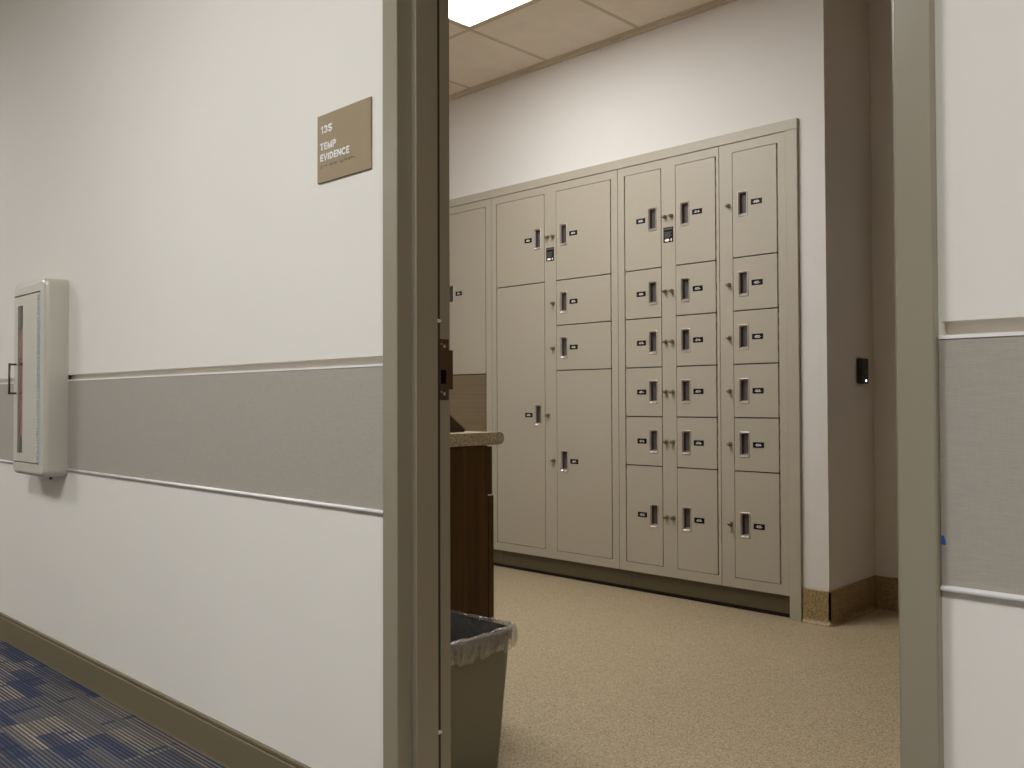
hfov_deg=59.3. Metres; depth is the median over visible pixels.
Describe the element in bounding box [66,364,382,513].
wall panel
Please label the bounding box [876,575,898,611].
baseboard
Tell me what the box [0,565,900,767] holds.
floor
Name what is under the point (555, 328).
locker
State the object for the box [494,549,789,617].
plinth
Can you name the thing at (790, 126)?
trim
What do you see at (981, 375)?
wall panel
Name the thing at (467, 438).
countertop
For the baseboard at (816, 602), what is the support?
attached to the wall at (739, 65)
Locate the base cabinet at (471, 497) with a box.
[450,445,493,621]
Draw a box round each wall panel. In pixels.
[0,383,13,462]
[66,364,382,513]
[938,331,1023,601]
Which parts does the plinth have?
panel, panel, panel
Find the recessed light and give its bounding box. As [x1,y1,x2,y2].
[449,0,536,28]
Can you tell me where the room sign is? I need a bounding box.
[317,96,371,183]
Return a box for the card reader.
[857,358,868,383]
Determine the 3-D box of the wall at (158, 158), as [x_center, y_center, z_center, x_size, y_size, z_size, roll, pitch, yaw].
[-0.501,-0.421,2.221,10.200,2.830,0.118,-1,-2,44]
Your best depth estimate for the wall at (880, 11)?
4.12 m
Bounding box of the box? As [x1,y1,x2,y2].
[450,415,465,431]
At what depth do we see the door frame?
1.87 m
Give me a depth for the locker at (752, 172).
4.03 m
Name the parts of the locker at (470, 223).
cup pull, locker door, locker door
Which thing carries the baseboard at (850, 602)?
attached to the wall at (739, 65)
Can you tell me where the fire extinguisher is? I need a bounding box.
[20,327,22,452]
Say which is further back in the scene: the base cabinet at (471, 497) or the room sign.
the base cabinet at (471, 497)
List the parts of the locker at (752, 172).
cup pull, cup pull, cup pull, cup pull, cup pull, cup pull, locker door, locker door, locker door, number plate, locker door, locker door, number plate, number plate, locker door, number plate, number plate, number plate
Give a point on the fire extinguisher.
(21, 334)
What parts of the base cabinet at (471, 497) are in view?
drawer, cabinet door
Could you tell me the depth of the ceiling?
4.52 m
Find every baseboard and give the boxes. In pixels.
[0,612,310,767]
[801,587,830,626]
[828,575,878,626]
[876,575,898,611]
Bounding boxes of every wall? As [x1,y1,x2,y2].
[0,0,1023,767]
[449,0,874,590]
[869,0,897,577]
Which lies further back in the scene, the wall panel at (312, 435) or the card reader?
the card reader
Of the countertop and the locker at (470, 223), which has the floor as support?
the locker at (470, 223)
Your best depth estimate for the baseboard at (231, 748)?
2.66 m
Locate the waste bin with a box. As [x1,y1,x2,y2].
[450,609,517,767]
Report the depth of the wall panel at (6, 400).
3.61 m
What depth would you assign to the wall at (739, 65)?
4.06 m
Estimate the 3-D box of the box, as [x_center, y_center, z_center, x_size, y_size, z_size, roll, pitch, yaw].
[-0.407,0.096,2.717,0.359,0.100,0.400,-1,-2,44]
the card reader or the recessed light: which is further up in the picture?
the recessed light
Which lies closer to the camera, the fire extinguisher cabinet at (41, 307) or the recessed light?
the fire extinguisher cabinet at (41, 307)
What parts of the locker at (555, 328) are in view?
locker door, locker door, number plate, cup pull, cup pull, cup pull, cup pull, cup pull, cup pull, number plate, number plate, number plate, number plate, locker door, locker door, locker door, locker door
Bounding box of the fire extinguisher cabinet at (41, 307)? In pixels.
[8,278,70,479]
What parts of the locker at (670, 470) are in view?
number plate, number plate, number plate, number plate, number plate, number plate, locker door, locker door, locker door, locker door, locker door, locker door, cup pull, cup pull, cup pull, cup pull, cup pull, cup pull, cup pull, cup pull, cup pull, cup pull, cup pull, cup pull, locker door, locker door, locker door, number plate, locker door, locker door, locker door, number plate, number plate, number plate, number plate, number plate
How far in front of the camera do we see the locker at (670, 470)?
4.34 m
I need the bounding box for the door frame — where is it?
[383,0,943,767]
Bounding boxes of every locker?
[449,198,492,494]
[492,170,619,568]
[618,147,721,584]
[719,131,789,595]
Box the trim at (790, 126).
[449,118,802,620]
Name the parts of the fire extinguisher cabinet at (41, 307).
pull handle, cabinet door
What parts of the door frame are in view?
strike plate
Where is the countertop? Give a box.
[450,431,503,446]
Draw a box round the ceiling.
[449,0,871,100]
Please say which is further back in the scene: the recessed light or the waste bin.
the recessed light
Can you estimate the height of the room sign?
0.156 m

